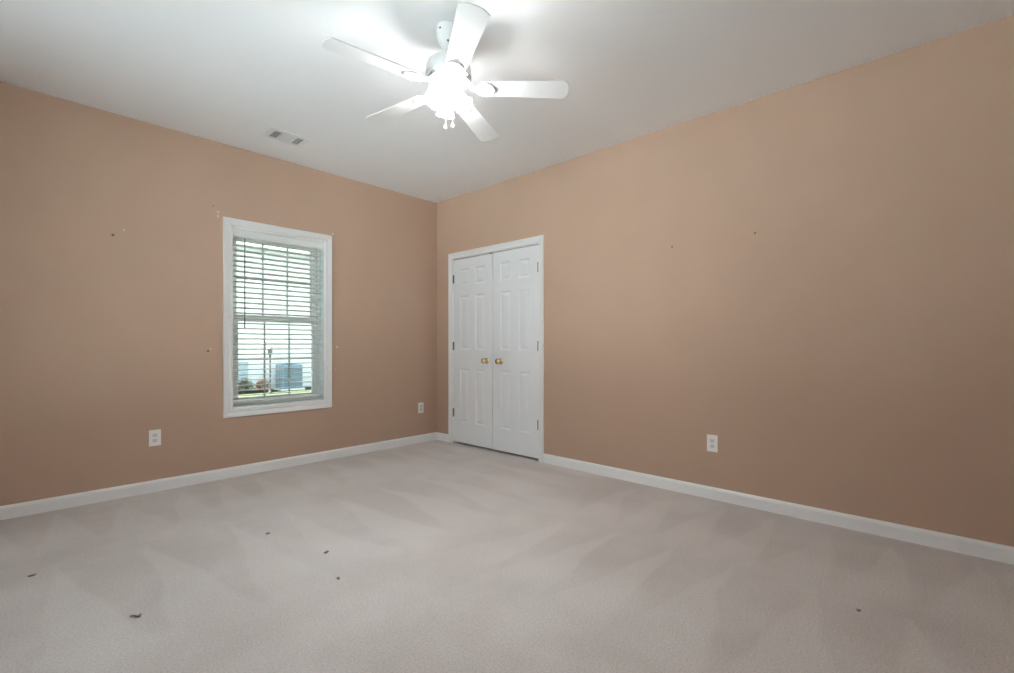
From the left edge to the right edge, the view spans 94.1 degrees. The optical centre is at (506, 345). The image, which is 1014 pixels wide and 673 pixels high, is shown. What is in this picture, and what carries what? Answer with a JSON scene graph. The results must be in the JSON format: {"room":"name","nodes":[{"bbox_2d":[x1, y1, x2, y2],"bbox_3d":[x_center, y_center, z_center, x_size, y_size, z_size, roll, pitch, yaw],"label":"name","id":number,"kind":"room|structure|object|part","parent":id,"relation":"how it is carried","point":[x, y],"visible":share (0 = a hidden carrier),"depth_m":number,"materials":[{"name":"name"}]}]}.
{"room":"empty bedroom","nodes":[
{"label":"empty bedroom","id":0,"kind":"room"},
{"bbox_2d":[0,82,436,505],"bbox_3d":[-2.475,-0.279,3.808,0.160,2.740,5.014,0,0,43],"label":"wall","id":1,"kind":"structure","parent":0,"point":[111,224],"depth_m":3.53,"materials":[{"name":"paint"}]},
{"bbox_2d":[149,429,160,445],"bbox_3d":[-2.628,0.691,3.521,0.007,0.119,0.074,0,0,43],"label":"wall outlet","id":2,"kind":"object","parent":1,"relation":"attached to","point":[154,435],"visible":1,"depth_m":3.52,"materials":[{"name":"white plastic"}]},
{"bbox_2d":[0,432,436,519],"bbox_3d":[-2.411,1.048,3.749,0.014,0.085,4.694,0,0,43],"label":"baseboard","id":3,"kind":"structure","parent":1,"relation":"attached to","point":[83,498],"depth_m":3.66,"materials":[{"name":"white paint"}]},
{"bbox_2d":[223,216,331,417],"bbox_3d":[-2.058,-0.227,4.245,0.183,1.648,0.930,0,0,43],"label":"window","id":4,"kind":"structure","parent":1,"relation":"in","point":[230,409],"depth_m":4.23,"materials":[{"name":"white paint"}]},
{"bbox_3d":[-2.112,-0.579,4.295,0.028,0.744,0.722,0,0,43],"label":"sash","id":5,"kind":"part","parent":4,"relation":"part of","materials":[{"name":"white plastic"}]},
{"bbox_3d":[-2.082,0.115,4.267,0.028,0.756,0.722,0,0,43],"label":"sash","id":6,"kind":"part","parent":4,"relation":"part of","materials":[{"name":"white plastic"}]},
{"bbox_3d":[-2.098,-0.231,4.282,0.075,1.492,0.782,0,0,43],"label":"frame","id":7,"kind":"part","parent":4,"relation":"part of","materials":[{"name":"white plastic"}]},
{"bbox_2d":[233,228,322,402],"bbox_3d":[-2.030,-0.248,4.218,0.075,1.457,0.774,0,0,43],"label":"window blind","id":8,"kind":"object","parent":4,"relation":"attached to","point":[242,233],"visible":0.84,"depth_m":4.19,"materials":[{"name":"white plastic"}]},
{"bbox_3d":[-2.038,0.472,4.225,0.050,0.018,0.770,0,0,43],"label":"rail","id":9,"kind":"part","parent":8,"relation":"part of","materials":[{"name":"white plastic"}]},
{"bbox_3d":[-2.061,0.525,4.247,0.165,0.020,0.782,0,0,43],"label":"sill","id":10,"kind":"part","parent":4,"relation":"part of","materials":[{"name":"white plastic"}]},
{"bbox_2d":[418,402,423,412],"bbox_3d":[-0.967,0.703,5.301,0.007,0.119,0.074,0,0,43],"label":"wall outlet","id":11,"kind":"object","parent":1,"relation":"attached to","point":[420,405],"visible":1,"depth_m":5.30,"materials":[{"name":"white plastic"}]},
{"bbox_2d":[0,440,1013,672],"bbox_3d":[-0.161,1.151,2.156,5.797,0.120,5.754,0,0,43],"label":"floor","id":12,"kind":"structure","parent":0,"point":[457,557],"depth_m":2.19,"materials":[{"name":"carpet"}]},
{"bbox_2d":[0,0,1013,202],"bbox_3d":[-0.161,-1.709,2.156,5.797,0.120,5.754,0,0,43],"label":"ceiling","id":13,"kind":"structure","parent":0,"point":[228,72],"depth_m":2.73,"materials":[{"name":"white paint"}]},
{"bbox_2d":[261,127,310,147],"bbox_3d":[-1.749,-1.644,3.739,0.210,0.010,0.304,0,0,43],"label":"ceiling vent","id":14,"kind":"object","parent":13,"relation":"in","point":[273,133],"visible":1,"depth_m":3.73,"materials":[{"name":"white metal"}]},
{"bbox_2d":[322,2,568,140],"bbox_3d":[-0.341,-1.377,2.467,1.180,0.543,1.198,1,-1,43],"label":"ceiling fan","id":15,"kind":"object","parent":13,"relation":"hanging from","point":[448,70],"visible":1,"depth_m":2.40,"materials":[{"name":"white metal"}]},
{"bbox_3d":[-0.631,-1.348,2.229,0.458,0.029,0.134,2,0,-35],"label":"blade","id":16,"kind":"part","parent":15,"relation":"part of","materials":[{"name":"white paint"}]},
{"bbox_3d":[-0.623,-1.345,2.696,0.458,0.029,0.134,1,0,37],"label":"blade","id":17,"kind":"part","parent":15,"relation":"part of","materials":[{"name":"white paint"}]},
{"bbox_3d":[-0.354,-1.273,2.409,0.101,0.086,0.101,1,-39,45],"label":"lamp shade","id":18,"kind":"part","parent":15,"relation":"part of","materials":[{"name":"white glass"}]},
{"bbox_3d":[-0.353,-1.275,2.410,0.041,0.068,0.041,1,-39,45],"label":"bulb","id":19,"kind":"part","parent":15,"relation":"part of","materials":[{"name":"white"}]},
{"bbox_3d":[-0.325,-1.271,2.521,0.101,0.086,0.101,1,38,-15],"label":"lamp shade","id":20,"kind":"part","parent":15,"relation":"part of","materials":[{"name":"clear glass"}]},
{"bbox_3d":[-0.243,-1.270,2.439,0.101,0.086,0.101,-38,-10,12],"label":"lamp shade","id":21,"kind":"part","parent":15,"relation":"part of","materials":[{"name":"white glass"}]},
{"bbox_3d":[-0.190,-1.340,2.077,0.134,0.029,0.458,1,0,-17],"label":"blade","id":22,"kind":"part","parent":15,"relation":"part of","materials":[{"name":"white paint"}]},
{"bbox_3d":[-0.177,-1.335,2.832,0.134,0.029,0.458,1,0,19],"label":"blade","id":23,"kind":"part","parent":15,"relation":"part of","materials":[{"name":"white paint"}]},
{"bbox_3d":[0.091,-1.331,2.450,0.458,0.029,0.134,1,0,1],"label":"blade","id":24,"kind":"part","parent":15,"relation":"part of","materials":[{"name":"white paint"}]},
{"bbox_2d":[437,15,1013,546],"bbox_3d":[1.287,-0.279,3.591,5.637,2.740,0.120,0,0,43],"label":"wall","id":25,"kind":"structure","parent":0,"point":[814,278],"depth_m":2.96,"materials":[{"name":"paint"}]},
{"bbox_2d":[437,432,447,441],"bbox_3d":[-0.734,1.048,5.385,0.235,0.085,0.014,0,0,43],"label":"baseboard","id":26,"kind":"structure","parent":25,"relation":"attached to","point":[440,436],"depth_m":5.38,"materials":[{"name":"white paint"}]},
{"bbox_2d":[453,252,492,448],"bbox_3d":[-0.390,0.053,5.052,0.613,2.028,0.106,0,0,43],"label":"door","id":27,"kind":"structure","parent":25,"relation":"in","point":[473,276],"depth_m":5.05,"materials":[{"name":"white paint"}]},
{"bbox_3d":[-0.232,0.162,4.882,0.064,0.064,0.072,0,0,43],"label":"knob","id":28,"kind":"part","parent":27,"relation":"part of","materials":[{"name":"gold metal"}]},
{"bbox_2d":[448,235,543,462],"bbox_3d":[-0.117,0.033,4.888,1.360,2.116,0.137,0,0,43],"label":"door frame","id":29,"kind":"structure","parent":25,"relation":"attached to","point":[537,239],"depth_m":4.65,"materials":[{"name":"white paint"}]},
{"bbox_2d":[493,245,537,457],"bbox_3d":[0.065,0.060,4.628,0.613,2.013,0.106,0,0,43],"label":"door","id":30,"kind":"structure","parent":25,"relation":"in","point":[515,271],"depth_m":4.64,"materials":[{"name":"white paint"}]},
{"bbox_3d":[-0.084,0.162,4.744,0.064,0.064,0.072,0,0,43],"label":"knob","id":31,"kind":"part","parent":30,"relation":"part of","materials":[{"name":"gold metal"}]},
{"bbox_2d":[707,434,717,451],"bbox_3d":[1.457,0.696,3.346,0.074,0.119,0.007,0,0,43],"label":"wall outlet","id":32,"kind":"object","parent":25,"relation":"attached to","point":[712,440],"visible":1,"depth_m":3.34,"materials":[{"name":"white plastic"}]},
{"bbox_2d":[543,453,1013,564],"bbox_3d":[1.760,1.048,3.058,3.898,0.085,0.014,0,0,43],"label":"baseboard","id":33,"kind":"structure","parent":25,"relation":"attached to","point":[963,545],"depth_m":2.91,"materials":[{"name":"white paint"}]},
{"label":"outside","id":34,"kind":"structure","parent":0,"visible":0},
{"bbox_2d":[238,387,310,397],"bbox_3d":[-9.510,1.611,19.126,80.000,0.200,75.000,0,0,43],"label":"ground","id":35,"kind":"structure","parent":34,"point":[306,388],"depth_m":15.09,"materials":[{"name":"green plant"}]},
{"bbox_2d":[238,378,253,392],"bbox_3d":[-8.321,1.277,14.978,0.524,0.476,0.514,0,0,43],"label":"shrub","id":36,"kind":"object","parent":35,"relation":"on","point":[244,381],"visible":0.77,"depth_m":14.92,"materials":[{"name":"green plant"}]},
{"bbox_2d":[253,380,271,391],"bbox_3d":[-7.975,1.317,15.364,0.568,0.418,0.561,0,0,26],"label":"shrub","id":37,"kind":"object","parent":35,"relation":"on","point":[258,382],"visible":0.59,"depth_m":15.29,"materials":[{"name":"brown plant"}]},
{"bbox_2d":[268,345,272,392],"bbox_3d":[-7.466,0.746,14.867,0.190,1.530,0.220,0,0,43],"label":"lamp post","id":38,"kind":"object","parent":35,"relation":"on","point":[270,346],"visible":0.67,"depth_m":14.85,"materials":[{"name":"grey metal"}]},
{"bbox_2d":[237,241,310,390],"bbox_3d":[-10.174,-1.814,18.378,6.850,6.650,14.800,0,0,43],"label":"house","id":39,"kind":"structure","parent":35,"relation":"on","point":[238,242],"depth_m":16.22,"materials":[{"name":"white"}]},
{"bbox_3d":[-8.747,0.981,15.488,0.040,0.860,0.440,0,0,43],"label":"door","id":40,"kind":"part","parent":39,"relation":"part of","materials":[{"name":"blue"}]},
{"bbox_3d":[-8.743,0.981,15.484,0.050,0.960,0.540,0,0,43],"label":"door trim","id":41,"kind":"part","parent":39,"relation":"part of","materials":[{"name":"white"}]},
{"bbox_2d":[273,364,304,390],"bbox_3d":[-7.438,1.068,16.099,0.720,0.885,0.800,0,0,43],"label":"air conditioner unit","id":42,"kind":"object","parent":35,"relation":"on","point":[294,385],"visible":0.73,"depth_m":15.89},
{"bbox_2d":[284,369,301,386],"bbox_3d":[-7.215,1.066,15.891,0.014,0.629,0.600,0,0,43],"label":"grille","id":43,"kind":"object","parent":42,"relation":"attached to","point":[285,370],"depth_m":15.91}
]}

